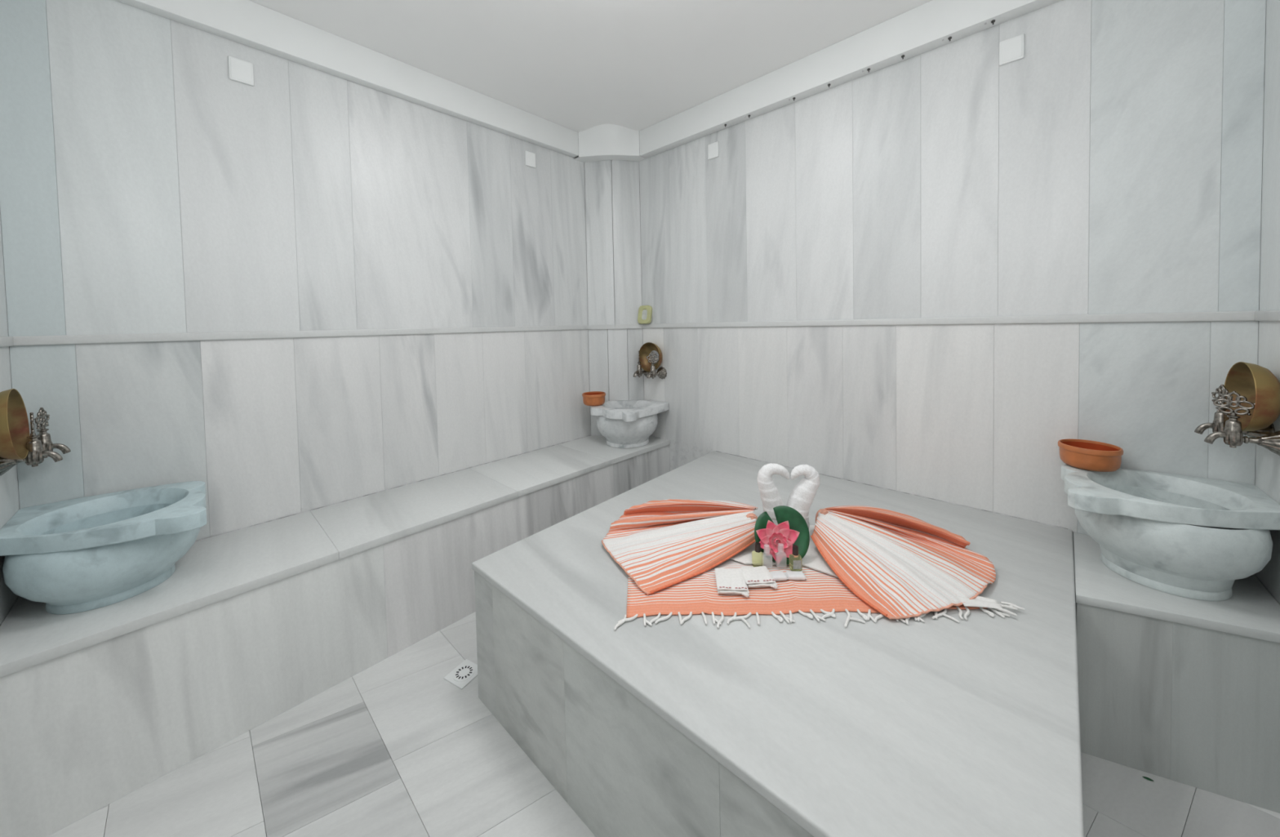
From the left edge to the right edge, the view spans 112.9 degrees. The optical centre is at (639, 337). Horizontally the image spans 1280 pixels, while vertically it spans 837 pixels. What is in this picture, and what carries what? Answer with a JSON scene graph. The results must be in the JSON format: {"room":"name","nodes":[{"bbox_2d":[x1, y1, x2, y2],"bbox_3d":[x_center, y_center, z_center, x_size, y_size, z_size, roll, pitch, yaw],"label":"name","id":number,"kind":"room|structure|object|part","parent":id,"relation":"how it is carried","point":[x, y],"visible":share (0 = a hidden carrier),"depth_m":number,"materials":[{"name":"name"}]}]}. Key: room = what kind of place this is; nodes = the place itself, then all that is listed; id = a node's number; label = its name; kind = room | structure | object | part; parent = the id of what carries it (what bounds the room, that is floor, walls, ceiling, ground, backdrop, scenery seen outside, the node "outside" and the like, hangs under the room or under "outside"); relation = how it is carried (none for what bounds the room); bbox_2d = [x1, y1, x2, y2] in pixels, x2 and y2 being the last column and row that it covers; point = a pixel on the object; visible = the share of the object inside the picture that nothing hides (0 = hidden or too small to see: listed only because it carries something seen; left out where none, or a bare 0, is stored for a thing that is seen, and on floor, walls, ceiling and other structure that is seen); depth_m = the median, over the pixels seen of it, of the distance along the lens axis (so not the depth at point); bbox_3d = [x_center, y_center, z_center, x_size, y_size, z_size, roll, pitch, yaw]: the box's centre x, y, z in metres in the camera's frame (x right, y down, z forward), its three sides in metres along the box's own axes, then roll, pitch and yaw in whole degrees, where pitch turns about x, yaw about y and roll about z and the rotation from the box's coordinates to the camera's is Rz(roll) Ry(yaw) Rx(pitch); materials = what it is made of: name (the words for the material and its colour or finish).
{"room":"spa","nodes":[
{"label":"spa","id":0,"kind":"room"},
{"bbox_2d":[0,214,19,626],"bbox_3d":[-0.935,-0.012,0.281,2.722,2.446,0.150,0,2,43],"label":"wall","id":1,"kind":"structure","parent":0,"point":[9,492],"depth_m":1.21,"materials":[{"name":"stone"}]},
{"bbox_2d":[0,336,13,346],"bbox_3d":[-1.490,0.015,0.912,0.990,0.029,0.010,0,2,43],"label":"trim","id":2,"kind":"structure","parent":1,"relation":"attached to","point":[4,340],"depth_m":1.20,"materials":[{"name":"stone"}]},
{"bbox_2d":[0,388,29,459],"bbox_3d":[-1.675,0.232,1.122,0.191,0.191,0.050,0,2,43],"label":"brass bowl","id":3,"kind":"object","parent":1,"relation":"attached to","point":[14,421],"visible":1,"depth_m":1.17,"materials":[{"name":"metal"}]},
{"bbox_2d":[0,412,62,475],"bbox_3d":[-1.697,0.291,1.183,0.071,0.164,0.104,0,2,43],"label":"tap","id":4,"kind":"object","parent":1,"relation":"attached to","point":[36,455],"visible":0.96,"depth_m":1.18,"materials":[{"name":"silver metal"}]},
{"bbox_3d":[-1.695,0.241,1.185,0.071,0.064,0.007,0,2,34],"label":"handle","id":5,"kind":"part","parent":4,"relation":"part of","materials":[{"name":"silver metal"}]},
{"bbox_3d":[-1.675,0.339,1.207,0.020,0.035,0.042,0,2,43],"label":"spout","id":6,"kind":"part","parent":4,"relation":"part of","materials":[{"name":"silver metal"}]},
{"bbox_2d":[34,407,71,457],"bbox_3d":[-1.785,0.290,1.265,0.071,0.164,0.104,0,2,43],"label":"tap","id":7,"kind":"object","parent":1,"relation":"attached to","point":[45,437],"visible":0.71,"depth_m":1.27,"materials":[{"name":"silver metal"}]},
{"bbox_3d":[-1.783,0.240,1.267,0.007,0.064,0.072,-2,2,-35],"label":"handle","id":8,"kind":"part","parent":7,"relation":"part of","materials":[{"name":"silver metal"}]},
{"bbox_3d":[-1.763,0.338,1.289,0.020,0.035,0.042,0,2,43],"label":"spout","id":9,"kind":"part","parent":7,"relation":"part of","materials":[{"name":"silver metal"}]},
{"bbox_2d":[0,0,591,540],"bbox_3d":[-1.077,-0.067,2.203,0.150,2.446,2.765,0,2,43],"label":"wall","id":10,"kind":"structure","parent":0,"point":[145,188],"depth_m":1.66,"materials":[{"name":"stone"}]},
{"bbox_2d":[227,55,253,86],"bbox_3d":[-1.512,-1.009,1.611,0.010,0.086,0.070,0,2,43],"label":"cover plate","id":11,"kind":"object","parent":10,"relation":"attached to","point":[242,71],"visible":1,"depth_m":1.61,"materials":[{"name":"white plastic"}]},
{"bbox_2d":[12,324,588,346],"bbox_3d":[-1.103,-0.028,2.058,0.010,0.029,2.215,0,2,43],"label":"trim","id":12,"kind":"structure","parent":10,"relation":"attached to","point":[154,337],"depth_m":1.62,"materials":[{"name":"stone"}]},
{"bbox_2d":[115,0,578,157],"bbox_3d":[-1.142,-1.208,1.978,0.050,0.150,2.130,0,2,43],"label":"trim","id":13,"kind":"structure","parent":10,"relation":"attached to","point":[248,23],"depth_m":1.83,"materials":[{"name":"white paint"}]},
{"bbox_2d":[524,151,535,168],"bbox_3d":[-0.653,-1.059,2.531,0.010,0.086,0.070,0,2,43],"label":"cover plate","id":14,"kind":"object","parent":10,"relation":"attached to","point":[530,157],"visible":1,"depth_m":2.52,"materials":[{"name":"white plastic"}]},
{"bbox_2d":[248,0,932,132],"bbox_3d":[-0.068,-1.331,1.198,2.982,0.100,2.765,0,2,43],"label":"ceiling","id":15,"kind":"structure","parent":0,"point":[576,65],"depth_m":1.86,"materials":[{"name":"paint"}]},
{"bbox_2d":[584,160,644,435],"bbox_3d":[-0.168,-0.106,2.879,0.284,2.446,0.264,0,2,43],"label":"column","id":16,"kind":"structure","parent":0,"point":[612,192],"depth_m":2.84,"materials":[{"name":"stone"}]},
{"bbox_2d":[574,124,645,162],"bbox_3d":[-0.196,-1.248,2.780,0.335,0.159,0.335,0,2,43],"label":"trim","id":17,"kind":"structure","parent":16,"relation":"attached to","point":[602,142],"depth_m":2.72,"materials":[{"name":"white paint"}]},
{"bbox_2d":[587,324,642,328],"bbox_3d":[-0.167,-0.070,2.845,0.368,0.029,0.047,-1,2,0],"label":"trim","id":18,"kind":"structure","parent":16,"relation":"attached to","point":[614,326],"depth_m":2.83,"materials":[{"name":"stone"}]},
{"bbox_2d":[637,305,652,324],"bbox_3d":[0.032,-0.149,2.822,0.104,0.123,0.040,0,2,39],"label":"soap dish","id":19,"kind":"object","parent":18,"relation":"on","point":[645,312],"visible":1,"depth_m":2.82,"materials":[{"name":"green plastic"}]},
{"bbox_2d":[47,611,1279,836],"bbox_3d":[-0.016,1.213,1.274,2.982,0.100,2.765,0,2,43],"label":"floor","id":20,"kind":"structure","parent":0,"point":[394,748],"depth_m":1.12,"materials":[{"name":"stone"}]},
{"bbox_2d":[0,435,670,836],"bbox_3d":[-0.821,0.929,2.013,0.492,0.455,2.463,0,2,43],"label":"bench","id":21,"kind":"object","parent":20,"relation":"on","point":[251,624],"visible":0.74,"depth_m":1.31,"materials":[{"name":"grey stone"}]},
{"bbox_2d":[0,480,207,614],"bbox_3d":[-1.546,0.623,1.251,0.471,0.236,0.386,0,2,43],"label":"basin","id":22,"kind":"object","parent":21,"relation":"on","point":[85,553],"visible":1,"depth_m":1.17,"materials":[{"name":"stone"}]},
{"bbox_3d":[-1.216,0.976,1.259,0.025,0.424,0.819,0,2,43],"label":"panel","id":23,"kind":"part","parent":21,"relation":"part of","materials":[{"name":"stone"}]},
{"bbox_3d":[-0.724,0.950,1.786,0.025,0.424,0.625,0,2,43],"label":"panel","id":24,"kind":"part","parent":21,"relation":"part of","materials":[{"name":"stone"}]},
{"bbox_3d":[-0.333,0.929,2.204,0.025,0.424,0.520,0,2,43],"label":"panel","id":25,"kind":"part","parent":21,"relation":"part of","materials":[{"name":"stone"}]},
{"bbox_2d":[590,400,668,448],"bbox_3d":[-0.073,0.547,2.687,0.424,0.242,0.424,0,2,43],"label":"basin","id":26,"kind":"object","parent":21,"relation":"on","point":[624,424],"visible":0.96,"depth_m":2.57,"materials":[{"name":"stone"}]},
{"bbox_2d":[582,391,605,405],"bbox_3d":[-0.293,0.393,2.708,0.150,0.073,0.150,0,2,43],"label":"terracotta bowl","id":27,"kind":"object","parent":26,"relation":"on","point":[593,397],"visible":1,"depth_m":2.65,"materials":[{"name":"ceramic"}]},
{"bbox_3d":[-0.082,0.560,2.703,0.390,0.178,0.390,0,2,43],"label":"bowl","id":28,"kind":"part","parent":26,"relation":"part of","materials":[{"name":"stone"}]},
{"bbox_3d":[0.015,0.911,2.575,0.025,0.424,0.499,0,2,43],"label":"panel","id":29,"kind":"part","parent":21,"relation":"part of","materials":[{"name":"stone"}]},
{"bbox_2d":[443,658,477,688],"bbox_3d":[-0.610,1.165,1.474,0.094,0.006,0.094,0,2,29],"label":"floor drain","id":30,"kind":"object","parent":20,"relation":"on","point":[466,671],"visible":0.96,"depth_m":1.47,"materials":[{"name":"white plastic"}]},
{"bbox_2d":[471,450,1084,836],"bbox_3d":[0.471,0.923,1.460,1.487,0.449,1.506,0,2,43],"label":"platform","id":31,"kind":"object","parent":20,"relation":"on","point":[943,726],"visible":0.91,"depth_m":0.92,"materials":[{"name":"grey stone"}]},
{"bbox_3d":[-0.479,0.959,1.345,0.112,0.422,0.027,0,2,43],"label":"panel","id":32,"kind":"part","parent":31,"relation":"part of","materials":[{"name":"stone"}]},
{"bbox_3d":[-0.308,0.960,1.189,0.349,0.422,0.025,0,2,42],"label":"panel","id":33,"kind":"part","parent":31,"relation":"part of","materials":[{"name":"stone"}]},
{"bbox_3d":[-0.013,0.962,0.921,0.449,0.422,0.025,0,2,42],"label":"panel","id":34,"kind":"part","parent":31,"relation":"part of","materials":[{"name":"stone"}]},
{"bbox_2d":[601,498,757,594],"bbox_3d":[0.143,0.648,1.509,0.566,0.097,0.475,-2,2,-30],"label":"towel","id":35,"kind":"object","parent":31,"relation":"on","point":[660,544],"visible":0.98,"depth_m":1.39,"materials":[{"name":"fabric"}]},
{"bbox_3d":[0.320,0.965,0.620,0.449,0.422,0.025,0,2,42],"label":"panel","id":36,"kind":"part","parent":31,"relation":"part of","materials":[{"name":"stone"}]},
{"bbox_2d":[613,558,1009,630],"bbox_3d":[0.431,0.703,1.247,0.993,0.008,0.417,-1,2,0],"label":"striped towel","id":37,"kind":"object","parent":31,"relation":"on","point":[826,593],"visible":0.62,"depth_m":1.14,"materials":[{"name":"fabric"}]},
{"bbox_2d":[715,568,749,597],"bbox_3d":[0.260,0.696,1.206,0.084,0.020,0.114,-1,2,5],"label":"mitt","id":38,"kind":"object","parent":37,"relation":"on","point":[729,581],"visible":1,"depth_m":1.20,"materials":[{"name":"white fabric"}]},
{"bbox_3d":[0.287,0.699,1.153,0.020,0.011,0.013,-1,2,5],"label":"knotted cord","id":39,"kind":"part","parent":38,"relation":"part of","materials":[{"name":"white fabric"}]},
{"bbox_2d":[738,565,777,589],"bbox_3d":[0.341,0.694,1.224,0.086,0.020,0.092,-1,2,-3],"label":"mitt","id":40,"kind":"object","parent":37,"relation":"on","point":[754,576],"visible":0.99,"depth_m":1.21,"materials":[{"name":"white fabric"}]},
{"bbox_3d":[0.375,0.696,1.187,0.021,0.011,0.013,-1,2,-3],"label":"knotted cord","id":41,"kind":"part","parent":40,"relation":"part of","materials":[{"name":"white fabric"}]},
{"bbox_2d":[769,571,788,580],"bbox_3d":[0.400,0.695,1.236,0.056,0.013,0.030,-1,2,-3],"label":"soap","id":42,"kind":"object","parent":37,"relation":"on","point":[777,575],"visible":0.69,"depth_m":1.23,"materials":[{"name":"white"}]},
{"bbox_2d":[730,524,837,577],"bbox_3d":[0.481,0.691,1.426,0.364,0.004,0.322,-1,2,18],"label":"folded towel","id":43,"kind":"object","parent":37,"relation":"on","point":[813,559],"visible":0.31,"depth_m":1.33,"materials":[{"name":"white fabric"}]},
{"bbox_2d":[751,542,764,566],"bbox_3d":[0.361,0.666,1.302,0.034,0.070,0.022,-1,2,0],"label":"bottle","id":44,"kind":"object","parent":43,"relation":"on","point":[757,556],"visible":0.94,"depth_m":1.29,"materials":[{"name":"yellow glass"}]},
{"bbox_2d":[756,462,789,525],"bbox_3d":[0.455,0.559,1.458,0.090,0.254,0.088,0,2,43],"label":"rolled towel","id":45,"kind":"object","parent":43,"relation":"on","point":[771,498],"visible":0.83,"depth_m":1.44,"materials":[{"name":"white fabric"}]},
{"bbox_2d":[754,505,809,564],"bbox_3d":[0.441,0.613,1.316,0.174,0.159,0.069,-1,2,0],"label":"lotus","id":46,"kind":"object","parent":43,"relation":"on","point":[776,542],"visible":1,"depth_m":1.32,"materials":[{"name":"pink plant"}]},
{"bbox_2d":[786,464,820,534],"bbox_3d":[0.558,0.560,1.459,0.117,0.248,0.077,-1,2,-3],"label":"rolled towel","id":47,"kind":"object","parent":43,"relation":"on","point":[801,499],"visible":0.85,"depth_m":1.44,"materials":[{"name":"white fabric"}]},
{"bbox_2d":[789,544,802,571],"bbox_3d":[0.464,0.658,1.268,0.034,0.070,0.023,-1,2,0],"label":"bottle","id":48,"kind":"object","parent":37,"relation":"on","point":[795,559],"visible":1,"depth_m":1.26,"materials":[{"name":"green glass"}]},
{"bbox_2d":[785,570,806,579],"bbox_3d":[0.453,0.694,1.238,0.056,0.013,0.030,-1,2,3],"label":"soap","id":49,"kind":"object","parent":37,"relation":"on","point":[791,575],"visible":1,"depth_m":1.23,"materials":[{"name":"white"}]},
{"bbox_2d":[810,505,1025,618],"bbox_3d":[0.810,0.637,1.363,0.508,0.102,0.621,-1,2,0],"label":"towel","id":50,"kind":"object","parent":31,"relation":"on","point":[901,565],"visible":1,"depth_m":1.25,"materials":[{"name":"fabric"}]},
{"bbox_2d":[1072,532,1279,813],"bbox_3d":[1.493,0.913,1.208,0.388,0.441,0.477,0,2,43],"label":"bench","id":51,"kind":"object","parent":20,"relation":"on","point":[1184,690],"visible":0.77,"depth_m":1.09,"materials":[{"name":"grey stone"}]},
{"bbox_3d":[1.285,0.933,1.138,0.182,0.415,0.022,0,2,26],"label":"panel","id":52,"kind":"part","parent":51,"relation":"part of","materials":[{"name":"stone"}]},
{"bbox_2d":[1061,463,1279,600],"bbox_3d":[1.504,0.563,1.228,0.404,0.256,0.409,0,2,43],"label":"basin","id":53,"kind":"object","parent":51,"relation":"on","point":[1183,535],"visible":0.96,"depth_m":1.14,"materials":[{"name":"stone"}]},
{"bbox_2d":[1057,438,1123,471],"bbox_3d":[1.490,0.392,1.408,0.150,0.073,0.150,0,2,43],"label":"terracotta bowl","id":54,"kind":"object","parent":53,"relation":"on","point":[1088,455],"visible":1,"depth_m":1.38,"materials":[{"name":"ceramic"}]},
{"bbox_3d":[1.464,0.932,1.052,0.213,0.415,0.022,0,2,26],"label":"panel","id":55,"kind":"part","parent":51,"relation":"part of","materials":[{"name":"stone"}]},
{"bbox_2d":[639,0,1266,582],"bbox_3d":[0.898,-0.106,2.146,2.852,2.446,0.150,0,2,43],"label":"wall","id":56,"kind":"structure","parent":0,"point":[1114,166],"depth_m":1.64,"materials":[{"name":"stone"}]},
{"bbox_2d":[632,351,650,377],"bbox_3d":[0.007,0.181,2.789,0.082,0.188,0.147,0,2,43],"label":"tap","id":57,"kind":"object","parent":56,"relation":"attached to","point":[638,372],"visible":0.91,"depth_m":2.76,"materials":[{"name":"silver metal"}]},
{"bbox_3d":[-0.025,0.239,2.755,0.023,0.040,0.048,0,2,43],"label":"spout","id":58,"kind":"part","parent":57,"relation":"part of","materials":[{"name":"silver metal"}]},
{"bbox_2d":[639,342,662,371],"bbox_3d":[0.076,0.128,2.778,0.191,0.191,0.066,1,2,45],"label":"brass bowl","id":59,"kind":"object","parent":56,"relation":"attached to","point":[647,348],"visible":0.77,"depth_m":2.81,"materials":[{"name":"metal"}]},
{"bbox_2d":[646,351,666,378],"bbox_3d":[0.094,0.182,2.708,0.082,0.188,0.147,0,2,43],"label":"tap","id":60,"kind":"object","parent":56,"relation":"attached to","point":[661,372],"visible":1,"depth_m":2.69,"materials":[{"name":"silver metal"}]},
{"bbox_3d":[0.062,0.240,2.674,0.023,0.040,0.048,0,2,43],"label":"spout","id":61,"kind":"part","parent":60,"relation":"part of","materials":[{"name":"silver metal"}]},
{"bbox_3d":[0.081,0.125,2.693,0.082,0.073,0.008,-1,2,0],"label":"handle","id":62,"kind":"part","parent":60,"relation":"part of","materials":[{"name":"silver metal"}]},
{"bbox_2d":[707,141,718,159],"bbox_3d":[0.419,-1.069,2.436,0.070,0.086,0.010,0,2,43],"label":"cover plate","id":63,"kind":"object","parent":56,"relation":"attached to","point":[713,148],"visible":1,"depth_m":2.43,"materials":[{"name":"white plastic"}]},
{"bbox_3d":[0.416,-1.069,2.433,0.058,0.074,0.002,0,2,43],"label":"lid","id":64,"kind":"part","parent":63,"relation":"part of","materials":[{"name":"white plastic"}]},
{"bbox_2d":[639,0,1061,158],"bbox_3d":[0.876,-1.238,1.963,2.347,0.172,0.066,0,2,43],"label":"trim","id":65,"kind":"structure","parent":56,"relation":"attached to","point":[932,24],"depth_m":1.90,"materials":[{"name":"white paint"}]},
{"bbox_2d":[642,311,1255,328],"bbox_3d":[0.895,-0.068,2.041,2.412,0.029,0.010,0,2,43],"label":"trim","id":66,"kind":"structure","parent":56,"relation":"attached to","point":[1227,315],"depth_m":1.58,"materials":[{"name":"stone"}]},
{"bbox_2d":[999,33,1024,66],"bbox_3d":[1.361,-1.052,1.556,0.070,0.086,0.010,0,2,43],"label":"cover plate","id":67,"kind":"object","parent":56,"relation":"attached to","point":[1011,50],"visible":1,"depth_m":1.55,"materials":[{"name":"white plastic"}]},
{"bbox_2d":[1254,0,1279,604],"bbox_3d":[0.948,-0.049,0.222,0.150,2.446,2.635,0,2,43],"label":"wall","id":68,"kind":"structure","parent":0,"point":[1267,462],"depth_m":1.16,"materials":[{"name":"stone"}]},
{"bbox_2d":[1194,384,1275,437],"bbox_3d":[1.670,0.216,1.200,0.128,0.164,0.071,0,2,43],"label":"tap","id":69,"kind":"object","parent":68,"relation":"attached to","point":[1218,424],"visible":0.56,"depth_m":1.21,"materials":[{"name":"silver metal"}]},
{"bbox_3d":[1.640,0.264,1.230,0.042,0.035,0.020,0,2,43],"label":"spout","id":70,"kind":"part","parent":69,"relation":"part of","materials":[{"name":"silver metal"}]},
{"bbox_3d":[1.657,0.166,1.209,0.007,0.064,0.072,0,2,26],"label":"handle","id":71,"kind":"part","parent":69,"relation":"part of","materials":[{"name":"silver metal"}]},
{"bbox_2d":[1204,391,1279,455],"bbox_3d":[1.602,0.225,1.127,0.128,0.164,0.071,0,2,43],"label":"tap","id":72,"kind":"object","parent":68,"relation":"attached to","point":[1233,434],"visible":1,"depth_m":1.13,"materials":[{"name":"silver metal"}]},
{"bbox_3d":[1.572,0.274,1.157,0.042,0.035,0.020,0,2,43],"label":"spout","id":73,"kind":"part","parent":72,"relation":"part of","materials":[{"name":"silver metal"}]},
{"bbox_3d":[1.589,0.175,1.136,0.007,0.064,0.072,-2,2,-29],"label":"handle","id":74,"kind":"part","parent":72,"relation":"part of","materials":[{"name":"silver metal"}]},
{"bbox_2d":[1224,361,1279,431],"bbox_3d":[1.664,0.163,1.151,0.059,0.191,0.191,0,2,40],"label":"brass bowl","id":75,"kind":"object","parent":68,"relation":"attached to","point":[1255,382],"visible":0.89,"depth_m":1.11,"materials":[{"name":"metal"}]},
{"bbox_2d":[1254,310,1279,321],"bbox_3d":[0.931,-0.017,0.321,0.010,0.029,2.455,0,2,43],"label":"trim","id":76,"kind":"structure","parent":68,"relation":"attached to","point":[1264,315],"depth_m":1.15,"materials":[{"name":"stone"}]}
]}

